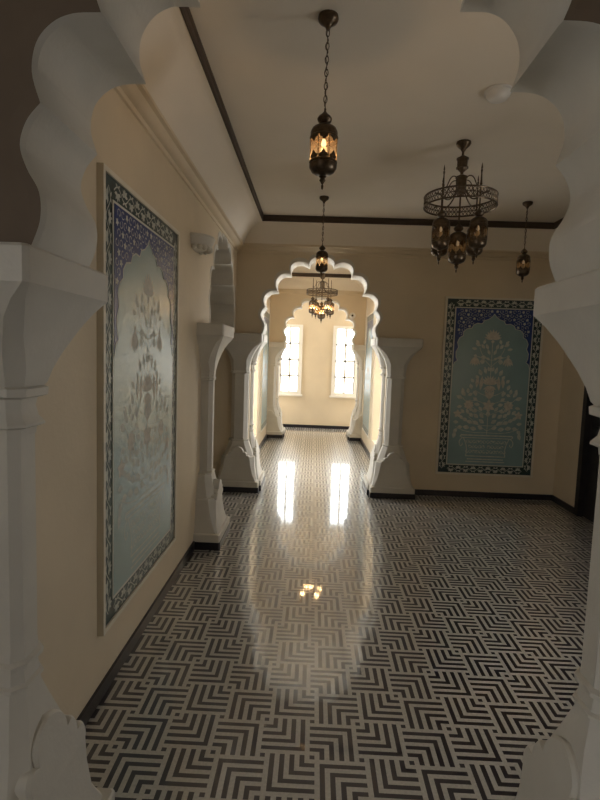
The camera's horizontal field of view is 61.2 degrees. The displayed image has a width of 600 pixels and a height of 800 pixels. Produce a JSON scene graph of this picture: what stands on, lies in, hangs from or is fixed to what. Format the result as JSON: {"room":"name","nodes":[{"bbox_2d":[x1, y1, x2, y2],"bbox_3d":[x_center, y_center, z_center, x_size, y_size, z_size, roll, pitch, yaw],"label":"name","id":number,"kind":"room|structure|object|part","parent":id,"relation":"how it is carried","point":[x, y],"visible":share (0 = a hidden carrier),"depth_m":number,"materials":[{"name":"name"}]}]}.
{"room":"palace hallway","nodes":[
{"label":"palace hallway","id":0,"kind":"room"},
{"bbox_2d":[35,88,236,719],"bbox_3d":[-0.947,-0.312,3.585,0.300,3.020,4.300,2,5,1],"label":"wall","id":1,"kind":"structure","parent":0,"point":[75,660],"depth_m":2.08,"materials":[{"name":"beige paint"}]},
{"bbox_2d":[76,541,194,725],"bbox_3d":[-0.865,1.237,2.884,0.014,0.064,2.635,2,5,1],"label":"baseboard","id":2,"kind":"structure","parent":1,"relation":"attached to","point":[85,715],"depth_m":2.58,"materials":[{"name":"black wood"}]},
{"bbox_2d":[96,162,179,635],"bbox_3d":[-0.817,-0.012,2.686,0.029,1.985,1.150,2,5,1],"label":"painted panel","id":3,"kind":"object","parent":1,"relation":"attached to","point":[138,249],"visible":1,"depth_m":2.48,"materials":[{"name":"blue paint"}]},
{"bbox_2d":[127,430,134,452],"bbox_3d":[-0.821,0.202,2.467,0.001,0.112,0.112,2,5,1],"label":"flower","id":4,"kind":"object","parent":3,"relation":"on","point":[130,433],"depth_m":2.46,"materials":[{"name":"beige paint"}]},
{"bbox_2d":[131,332,138,349],"bbox_3d":[-0.803,-0.284,2.466,0.001,0.104,0.111,2,5,1],"label":"flower","id":5,"kind":"object","parent":3,"relation":"on","point":[134,335],"depth_m":2.47,"materials":[{"name":"beige paint"}]},
{"bbox_2d":[136,376,138,399],"bbox_3d":[-0.809,-0.063,2.527,0.001,0.132,0.039,2,5,1],"label":"flower","id":6,"kind":"object","parent":3,"relation":"on","point":[137,389],"depth_m":2.53,"materials":[{"name":"beige tile"}]},
{"bbox_2d":[140,374,141,404],"bbox_3d":[-0.808,-0.055,2.576,0.001,0.165,0.039,2,5,1],"label":"flower","id":7,"kind":"object","parent":3,"relation":"on","point":[141,374],"depth_m":2.58,"materials":[{"name":"beige tile"}]},
{"bbox_2d":[143,422,150,448],"bbox_3d":[-0.814,0.191,2.704,0.001,0.154,0.133,2,5,1],"label":"flower","id":8,"kind":"object","parent":3,"relation":"on","point":[146,425],"depth_m":2.70,"materials":[{"name":"beige paint"}]},
{"bbox_2d":[144,402,150,420],"bbox_3d":[-0.809,0.059,2.692,0.001,0.110,0.106,2,5,1],"label":"flower","id":9,"kind":"object","parent":3,"relation":"on","point":[147,405],"depth_m":2.69,"materials":[{"name":"beige paint"}]},
{"bbox_2d":[142,373,153,406],"bbox_3d":[-0.806,-0.054,2.682,0.001,0.202,0.205,2,5,1],"label":"flower","id":10,"kind":"object","parent":3,"relation":"on","point":[147,378],"depth_m":2.69,"materials":[{"name":"beige paint"}]},
{"bbox_2d":[143,274,153,300],"bbox_3d":[-0.787,-0.582,2.635,0.001,0.159,0.190,2,5,1],"label":"flower","id":11,"kind":"object","parent":3,"relation":"on","point":[148,279],"depth_m":2.63,"materials":[{"name":"beige paint"}]},
{"bbox_2d":[153,375,154,398],"bbox_3d":[-0.802,-0.074,2.786,0.001,0.165,0.039,2,5,1],"label":"flower","id":12,"kind":"object","parent":3,"relation":"on","point":[153,375],"depth_m":2.79,"materials":[{"name":"beige tile"}]},
{"bbox_2d":[156,373,157,392],"bbox_3d":[-0.800,-0.090,2.833,0.001,0.132,0.039,2,5,1],"label":"flower","id":13,"kind":"object","parent":3,"relation":"on","point":[156,373],"depth_m":2.83,"materials":[{"name":"beige tile"}]},
{"bbox_2d":[156,335,161,351],"bbox_3d":[-0.791,-0.318,2.854,0.001,0.104,0.111,2,5,1],"label":"flower","id":14,"kind":"object","parent":3,"relation":"on","point":[158,337],"depth_m":2.85,"materials":[{"name":"beige paint"}]},
{"bbox_2d":[158,418,163,435],"bbox_3d":[-0.807,0.160,2.939,0.001,0.112,0.112,2,5,1],"label":"flower","id":15,"kind":"object","parent":3,"relation":"on","point":[160,420],"depth_m":2.94,"materials":[{"name":"beige paint"}]},
{"bbox_2d":[165,435,168,447],"bbox_3d":[-0.807,0.251,3.074,0.001,0.090,0.094,2,5,1],"label":"flower","id":16,"kind":"object","parent":3,"relation":"on","point":[166,436],"depth_m":3.07,"materials":[{"name":"beige paint"}]},
{"bbox_2d":[190,232,215,254],"bbox_3d":[-0.689,-1.127,3.677,0.148,0.108,0.295,2,5,1],"label":"wall bracket","id":17,"kind":"object","parent":1,"relation":"attached to","point":[201,243],"visible":1,"depth_m":3.58,"materials":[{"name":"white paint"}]},
{"bbox_2d":[209,231,234,326],"bbox_3d":[-0.883,-1.154,4.900,0.308,0.936,1.393,2,5,1],"label":"arch","id":18,"kind":"object","parent":1,"relation":"attached to","point":[222,288],"visible":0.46,"depth_m":5.39,"materials":[{"name":"white paint"}]},
{"bbox_2d":[114,84,548,261],"bbox_3d":[1.071,-1.425,3.429,3.660,0.091,4.300,2,5,1],"label":"trim","id":19,"kind":"structure","parent":1,"relation":"attached to","point":[136,97],"depth_m":4.01,"materials":[{"name":"beige paint"}]},
{"bbox_2d":[139,7,556,251],"bbox_3d":[1.078,-1.603,3.413,3.660,0.279,4.300,2,5,1],"label":"trim","id":20,"kind":"structure","parent":1,"relation":"attached to","point":[175,78],"depth_m":3.57,"materials":[{"name":"paint"}]},
{"bbox_2d":[253,296,270,444],"bbox_3d":[-0.722,-0.675,7.735,0.200,3.020,3.480,2,5,1],"label":"wall","id":21,"kind":"structure","parent":0,"point":[259,437],"depth_m":7.78,"materials":[{"name":"beige paint"}]},
{"bbox_2d":[259,434,266,448],"bbox_3d":[-0.666,0.799,7.863,0.014,0.064,3.480,2,5,1],"label":"baseboard","id":22,"kind":"structure","parent":21,"relation":"attached to","point":[265,437],"depth_m":8.69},
{"bbox_2d":[259,311,269,432],"bbox_3d":[-0.593,-0.503,8.560,0.029,1.985,1.085,2,5,1],"label":"painted panel","id":23,"kind":"object","parent":21,"relation":"attached to","point":[265,351],"visible":0.86,"depth_m":8.49,"materials":[{"name":"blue paint"}]},
{"bbox_2d":[278,288,363,296],"bbox_3d":[0.298,-1.824,7.604,1.760,0.091,3.480,2,5,1],"label":"trim","id":24,"kind":"structure","parent":21,"relation":"attached to","point":[281,291],"depth_m":9.29,"materials":[{"name":"beige paint"}]},
{"bbox_2d":[0,0,599,241],"bbox_3d":[0.365,-0.061,1.270,5.460,3.020,0.280,2,5,1],"label":"wall","id":25,"kind":"structure","parent":0,"point":[15,15],"depth_m":1.10,"materials":[{"name":"beige paint"}]},
{"bbox_2d":[6,0,599,281],"bbox_3d":[0.065,-0.792,1.214,1.393,0.936,0.288,2,5,1],"label":"arch","id":26,"kind":"object","parent":25,"relation":"attached to","point":[72,53],"visible":0.98,"depth_m":1.21,"materials":[{"name":"white paint"}]},
{"bbox_2d":[278,300,355,425],"bbox_3d":[0.387,-0.912,10.815,3.550,3.020,0.220,2,5,1],"label":"wall","id":27,"kind":"structure","parent":0,"point":[315,406],"depth_m":10.75,"materials":[{"name":"beige paint"}]},
{"bbox_2d":[278,324,302,395],"bbox_3d":[-0.218,-0.844,10.743,0.580,1.505,0.170,2,5,1],"label":"window","id":28,"kind":"structure","parent":27,"relation":"in","point":[300,338],"depth_m":10.74,"materials":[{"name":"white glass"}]},
{"bbox_3d":[-0.245,-0.108,10.759,0.580,0.035,0.070,2,5,1],"label":"sill","id":29,"kind":"part","parent":28,"relation":"part of","materials":[{"name":"white paint"}]},
{"bbox_2d":[283,424,349,428],"bbox_3d":[0.333,0.569,10.830,3.150,0.064,0.014,2,5,1],"label":"baseboard","id":30,"kind":"structure","parent":27,"relation":"attached to","point":[284,425],"depth_m":10.82,"materials":[{"name":"black wood"}]},
{"bbox_2d":[329,326,356,397],"bbox_3d":[0.956,-0.801,10.713,0.610,1.505,0.170,2,5,1],"label":"window","id":31,"kind":"structure","parent":27,"relation":"in","point":[334,394],"depth_m":10.72,"materials":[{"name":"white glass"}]},
{"bbox_3d":[0.929,-0.065,10.729,0.610,0.035,0.070,2,5,1],"label":"sill","id":32,"kind":"part","parent":31,"relation":"part of","materials":[{"name":"white paint"}]},
{"bbox_2d":[270,294,366,400],"bbox_3d":[0.606,-0.794,9.574,5.460,3.020,0.280,2,5,1],"label":"wall","id":33,"kind":"structure","parent":0,"point":[282,305],"depth_m":9.37,"materials":[{"name":"beige paint"}]},
{"bbox_2d":[282,295,356,344],"bbox_3d":[0.375,-1.498,9.518,1.393,0.886,0.288,2,5,1],"label":"arch","id":34,"kind":"object","parent":33,"relation":"attached to","point":[305,300],"visible":0.9,"depth_m":9.39,"materials":[{"name":"white paint"}]},
{"bbox_2d":[349,312,355,318],"bbox_3d":[0.966,-1.553,9.332,0.116,0.116,0.048,2,5,1],"label":"dome camera","id":35,"kind":"object","parent":33,"relation":"attached to","point":[352,315],"visible":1,"depth_m":9.33,"materials":[{"name":"white plastic"}]},
{"bbox_2d":[85,427,593,799],"bbox_3d":[0.366,1.244,4.317,7.800,0.120,15.600,2,5,1],"label":"floor","id":36,"kind":"structure","parent":0,"point":[338,642],"depth_m":2.69,"materials":[{"name":"tile"}]},
{"bbox_2d":[0,242,114,799],"bbox_3d":[-0.712,0.525,1.353,0.267,1.764,0.504,2,5,1],"label":"column","id":37,"kind":"structure","parent":36,"relation":"on","point":[46,298],"depth_m":1.30,"materials":[{"name":"white paint"}]},
{"bbox_2d":[193,323,233,549],"bbox_3d":[-0.899,0.268,4.162,0.614,1.764,0.524,2,5,1],"label":"column","id":38,"kind":"structure","parent":36,"relation":"on","point":[212,525],"depth_m":4.04,"materials":[{"name":"white paint"}]},
{"bbox_3d":[-0.728,1.124,4.223,0.212,0.059,0.504,2,5,1],"label":"pilaster skirting","id":39,"kind":"part","parent":38,"relation":"part of","materials":[{"name":"black wood"}]},
{"bbox_2d":[217,333,266,492],"bbox_3d":[-0.669,0.123,5.865,0.524,1.764,0.604,2,5,1],"label":"column","id":40,"kind":"structure","parent":36,"relation":"on","point":[240,470],"depth_m":5.67,"materials":[{"name":"white paint"}]},
{"bbox_3d":[-0.714,0.989,5.746,0.504,0.059,0.212,2,5,1],"label":"pilaster skirting","id":41,"kind":"part","parent":40,"relation":"part of","materials":[{"name":"black wood"}]},
{"bbox_3d":[-0.524,0.974,5.986,0.177,0.059,0.504,2,5,1],"label":"skirting","id":42,"kind":"part","parent":40,"relation":"part of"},
{"bbox_2d":[266,342,286,437],"bbox_3d":[-0.531,-0.206,9.608,0.524,1.764,0.604,2,5,1],"label":"column","id":43,"kind":"structure","parent":36,"relation":"on","point":[274,429],"depth_m":9.41,"materials":[{"name":"white paint"}]},
{"bbox_3d":[-0.576,0.659,9.489,0.504,0.059,0.212,2,5,1],"label":"pilaster skirting","id":44,"kind":"part","parent":43,"relation":"part of","materials":[{"name":"black wood"}]},
{"bbox_2d":[346,345,365,440],"bbox_3d":[1.187,-0.143,9.564,0.524,1.764,0.604,2,5,1],"label":"column","id":45,"kind":"structure","parent":36,"relation":"on","point":[353,433],"depth_m":9.38,"materials":[{"name":"white paint"}]},
{"bbox_3d":[1.162,0.723,9.445,0.504,0.059,0.212,2,5,1],"label":"pilaster skirting","id":46,"kind":"part","parent":45,"relation":"part of","materials":[{"name":"black wood"}]},
{"bbox_2d":[363,337,422,499],"bbox_3d":[1.049,0.186,5.821,0.524,1.764,0.604,2,5,1],"label":"column","id":47,"kind":"structure","parent":36,"relation":"on","point":[387,476],"depth_m":5.62,"materials":[{"name":"white paint"}]},
{"bbox_3d":[0.848,1.024,5.951,0.177,0.059,0.504,2,5,1],"label":"skirting","id":48,"kind":"part","parent":47,"relation":"part of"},
{"bbox_3d":[1.024,1.053,5.702,0.504,0.059,0.212,2,5,1],"label":"pilaster skirting","id":49,"kind":"part","parent":47,"relation":"part of","materials":[{"name":"black wood"}]},
{"bbox_2d":[515,268,599,799],"bbox_3d":[0.750,0.578,1.315,0.267,1.764,0.504,2,5,1],"label":"column","id":50,"kind":"structure","parent":36,"relation":"on","point":[566,765],"depth_m":1.31,"materials":[{"name":"white paint"}]},
{"bbox_2d":[361,297,381,453],"bbox_3d":[1.236,-0.603,7.684,0.200,3.020,3.480,2,5,1],"label":"wall","id":51,"kind":"structure","parent":0,"point":[377,379],"depth_m":7.69,"materials":[{"name":"beige paint"}]},
{"bbox_2d":[278,276,363,290],"bbox_3d":[0.304,-2.003,7.588,1.760,0.279,3.480,2,5,1],"label":"trim","id":52,"kind":"structure","parent":51,"relation":"attached to","point":[296,282],"depth_m":9.21,"materials":[{"name":"paint"}]},
{"bbox_2d":[360,438,369,457],"bbox_3d":[1.078,0.863,7.818,0.014,0.064,3.480,2,5,1],"label":"baseboard","id":53,"kind":"structure","parent":51,"relation":"attached to","point":[361,440],"depth_m":8.42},
{"bbox_2d":[362,312,375,438],"bbox_3d":[1.133,-0.428,8.386,0.029,1.985,1.085,2,5,1],"label":"painted panel","id":54,"kind":"object","parent":51,"relation":"attached to","point":[371,318],"visible":0.96,"depth_m":8.28,"materials":[{"name":"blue paint"}]},
{"bbox_2d":[189,0,569,273],"bbox_3d":[0.411,-1.837,3.627,5.700,0.100,14.370,2,5,1],"label":"ceiling","id":55,"kind":"structure","parent":0,"point":[407,80],"depth_m":2.98,"materials":[{"name":"paint"}]},
{"bbox_2d":[292,273,350,277],"bbox_3d":[0.309,-2.115,7.633,1.180,0.064,3.010,2,5,1],"label":"trim","id":56,"kind":"structure","parent":55,"relation":"attached to","point":[293,274],"depth_m":9.12,"materials":[{"name":"brown wood"}]},
{"bbox_2d":[306,262,337,320],"bbox_3d":[0.344,-1.681,7.876,0.491,0.970,0.491,2,5,1],"label":"chandelier","id":57,"kind":"object","parent":55,"relation":"hanging from","point":[313,302],"visible":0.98,"depth_m":7.83,"materials":[{"name":"brown metal"}]},
{"bbox_3d":[0.349,-1.830,7.863,0.070,0.560,0.070,0,5,-21],"label":"stem","id":58,"kind":"part","parent":57,"relation":"part of","materials":[{"name":"brown metal"}]},
{"bbox_2d":[315,195,328,278],"bbox_3d":[0.213,-1.516,4.751,0.119,0.752,0.119,2,5,1],"label":"pendant lantern","id":59,"kind":"object","parent":55,"relation":"hanging from","point":[321,254],"visible":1,"depth_m":4.73,"materials":[{"name":"brown metal"}]},
{"bbox_3d":[0.217,-1.650,4.739,0.015,0.384,0.015,-3,7,-43],"label":"chain","id":60,"kind":"part","parent":59,"relation":"part of","materials":[{"name":"brown metal"}]},
{"bbox_2d":[309,9,338,189],"bbox_3d":[0.111,-1.305,2.237,0.126,0.732,0.126,2,5,1],"label":"pendant lantern","id":61,"kind":"object","parent":55,"relation":"hanging from","point":[323,134],"visible":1,"depth_m":2.21,"materials":[{"name":"brown metal"}]},
{"bbox_3d":[0.116,-1.451,2.224,0.012,0.340,0.012,2,5,1],"label":"cord","id":62,"kind":"part","parent":61,"relation":"part of","materials":[{"name":"brown metal"}]},
{"bbox_3d":[0.116,-1.450,2.224,0.015,0.342,0.015,-3,7,-43],"label":"chain","id":63,"kind":"part","parent":61,"relation":"part of","materials":[{"name":"brown metal"}]},
{"bbox_2d":[179,7,563,228],"bbox_3d":[1.083,-1.715,3.458,3.080,0.064,3.830,2,5,1],"label":"trim","id":64,"kind":"structure","parent":55,"relation":"attached to","point":[185,11],"depth_m":5.32,"materials":[{"name":"brown wood"}]},
{"bbox_2d":[423,139,498,272],"bbox_3d":[1.093,-1.312,3.468,0.491,0.870,0.491,2,5,1],"label":"chandelier","id":65,"kind":"object","parent":55,"relation":"hanging from","point":[441,240],"visible":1,"depth_m":3.41,"materials":[{"name":"brown metal"}]},
{"bbox_3d":[1.026,-1.440,3.574,0.010,0.172,0.209,-1,6,-31],"label":"arm","id":66,"kind":"part","parent":65,"relation":"part of","materials":[{"name":"brown metal"}]},
{"bbox_3d":[0.981,-1.425,3.387,0.209,0.172,0.010,-1,6,-31],"label":"arm","id":67,"kind":"part","parent":65,"relation":"part of","materials":[{"name":"brown metal"}]},
{"bbox_3d":[1.099,-1.461,3.455,0.070,0.460,0.070,0,5,-21],"label":"stem","id":68,"kind":"part","parent":65,"relation":"part of","materials":[{"name":"brown metal"}]},
{"bbox_3d":[1.214,-1.430,3.529,0.209,0.172,0.010,-1,6,-31],"label":"arm","id":69,"kind":"part","parent":65,"relation":"part of","materials":[{"name":"brown metal"}]},
{"bbox_3d":[1.168,-1.415,3.342,0.010,0.172,0.209,-1,6,-31],"label":"arm","id":70,"kind":"part","parent":65,"relation":"part of","materials":[{"name":"brown metal"}]},
{"bbox_2d":[484,84,511,103],"bbox_3d":[1.081,-1.658,2.765,0.148,0.056,0.148,2,5,1],"label":"smoke detector","id":71,"kind":"object","parent":55,"relation":"attached to","point":[497,93],"visible":0.97,"depth_m":2.73,"materials":[{"name":"white plastic"}]},
{"bbox_3d":[1.082,-1.679,2.763,0.148,0.014,0.148,2,5,1],"label":"plate","id":72,"kind":"part","parent":71,"relation":"part of","materials":[{"name":"white plastic"}]},
{"bbox_2d":[516,201,532,281],"bbox_3d":[2.086,-1.458,4.702,0.119,0.730,0.119,2,5,1],"label":"pendant lantern","id":73,"kind":"object","parent":55,"relation":"hanging from","point":[522,271],"visible":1,"depth_m":4.68,"materials":[{"name":"brown metal"}]},
{"bbox_3d":[2.091,-1.592,4.690,0.015,0.362,0.015,-3,7,-43],"label":"chain","id":74,"kind":"part","parent":73,"relation":"part of","materials":[{"name":"brown metal"}]},
{"bbox_2d":[213,253,563,494],"bbox_3d":[0.497,-0.463,5.830,5.460,3.020,0.280,2,5,1],"label":"wall","id":75,"kind":"structure","parent":0,"point":[412,292],"depth_m":5.65,"materials":[{"name":"beige paint"}]},
{"bbox_2d":[258,255,382,337],"bbox_3d":[0.237,-1.183,5.774,1.393,0.916,0.288,2,5,1],"label":"arch","id":76,"kind":"object","parent":75,"relation":"attached to","point":[346,263],"visible":0.96,"depth_m":5.65,"materials":[{"name":"white paint"}]},
{"bbox_2d":[415,489,551,500],"bbox_3d":[2.069,1.080,5.773,1.576,0.064,0.014,2,5,1],"label":"baseboard","id":77,"kind":"structure","parent":75,"relation":"attached to","point":[417,491],"depth_m":5.77,"materials":[{"name":"black wood"}]},
{"bbox_2d":[435,296,543,477],"bbox_3d":[2.114,-0.134,5.657,1.085,1.985,0.029,2,5,1],"label":"painted panel","id":78,"kind":"object","parent":75,"relation":"attached to","point":[492,347],"visible":0.98,"depth_m":5.65,"materials":[{"name":"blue paint"}]},
{"bbox_2d":[454,410,461,416],"bbox_3d":[1.767,0.148,5.682,0.094,0.090,0.001,2,5,1],"label":"flower","id":79,"kind":"object","parent":78,"relation":"on","point":[457,413],"depth_m":5.68,"materials":[{"name":"beige paint"}]},
{"bbox_2d":[464,400,473,408],"bbox_3d":[1.888,0.051,5.670,0.112,0.112,0.001,2,5,1],"label":"flower","id":80,"kind":"object","parent":78,"relation":"on","point":[468,404],"depth_m":5.67,"materials":[{"name":"beige paint"}]},
{"bbox_2d":[470,357,479,364],"bbox_3d":[1.943,-0.429,5.626,0.111,0.104,0.001,2,5,1],"label":"flower","id":81,"kind":"object","parent":78,"relation":"on","point":[473,360],"depth_m":5.63,"materials":[{"name":"beige paint"}]},
{"bbox_2d":[479,376,482,389],"bbox_3d":[2.019,-0.190,5.645,0.039,0.165,0.001,2,5,1],"label":"flower","id":82,"kind":"object","parent":78,"relation":"on","point":[481,384],"depth_m":5.65,"materials":[{"name":"beige tile"}]},
{"bbox_2d":[483,400,493,410],"bbox_3d":[2.107,0.069,5.665,0.133,0.154,0.001,2,5,1],"label":"flower","id":83,"kind":"object","parent":78,"relation":"on","point":[488,405],"depth_m":5.67,"materials":[{"name":"beige paint"}]},
{"bbox_2d":[485,391,493,398],"bbox_3d":[2.112,-0.063,5.654,0.106,0.110,0.001,2,5,1],"label":"flower","id":84,"kind":"object","parent":78,"relation":"on","point":[488,394],"depth_m":5.65,"materials":[{"name":"beige paint"}]},
{"bbox_2d":[481,377,497,392],"bbox_3d":[2.116,-0.176,5.643,0.205,0.202,0.001,2,5,1],"label":"flower","id":85,"kind":"object","parent":78,"relation":"on","point":[488,384],"depth_m":5.64,"materials":[{"name":"beige paint"}]},
{"bbox_2d":[485,330,500,342],"bbox_3d":[2.134,-0.703,5.596,0.190,0.159,0.001,2,5,1],"label":"flower","id":86,"kind":"object","parent":78,"relation":"on","point":[491,336],"depth_m":5.60,"materials":[{"name":"beige paint"}]},
{"bbox_2d":[497,377,499,389],"bbox_3d":[2.213,-0.182,5.640,0.039,0.165,0.001,2,5,1],"label":"flower","id":87,"kind":"object","parent":78,"relation":"on","point":[498,381],"depth_m":5.64,"materials":[{"name":"beige tile"}]},
{"bbox_2d":[503,358,512,366],"bbox_3d":[2.305,-0.416,5.617,0.111,0.104,0.001,2,5,1],"label":"flower","id":88,"kind":"object","parent":78,"relation":"on","point":[507,362],"depth_m":5.62,"materials":[{"name":"beige paint"}]},
{"bbox_2d":[504,401,512,410],"bbox_3d":[2.327,0.068,5.659,0.112,0.112,0.001,2,5,1],"label":"flower","id":89,"kind":"object","parent":78,"relation":"on","point":[508,405],"depth_m":5.66,"materials":[{"name":"beige paint"}]},
{"bbox_2d":[514,412,521,419],"bbox_3d":[2.441,0.173,5.665,0.094,0.090,0.001,2,5,1],"label":"flower","id":90,"kind":"object","parent":78,"relation":"on","point":[517,415],"depth_m":5.67,"materials":[{"name":"beige paint"}]},
{"bbox_2d":[553,352,583,506],"bbox_3d":[2.999,-0.168,3.484,0.280,3.020,4.300,2,5,1],"label":"wall","id":91,"kind":"structure","parent":0,"point":[572,388],"depth_m":5.45,"materials":[{"name":"beige paint"}]},
{"bbox_2d":[552,495,573,513],"bbox_3d":[2.856,1.130,5.511,0.014,0.064,0.500,2,5,1],"label":"baseboard","id":92,"kind":"structure","parent":91,"relation":"attached to","point":[555,499],"depth_m":5.48,"materials":[{"name":"black wood"}]},
{"bbox_2d":[574,385,599,522],"bbox_3d":[2.914,0.181,4.436,0.112,2.150,1.470,2,5,1],"label":"door","id":93,"kind":"structure","parent":91,"relation":"in","point":[588,458],"depth_m":5.12,"materials":[{"name":"brown wood"}]},
{"bbox_3d":[2.889,0.180,4.437,0.062,2.150,1.470,2,5,1],"label":"frame","id":94,"kind":"part","parent":93,"relation":"part of","materials":[{"name":"brown wood"}]},
{"bbox_3d":[2.913,0.176,4.436,0.015,1.800,1.150,2,5,1],"label":"panel","id":95,"kind":"part","parent":93,"relation":"part of","materials":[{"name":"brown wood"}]}
]}

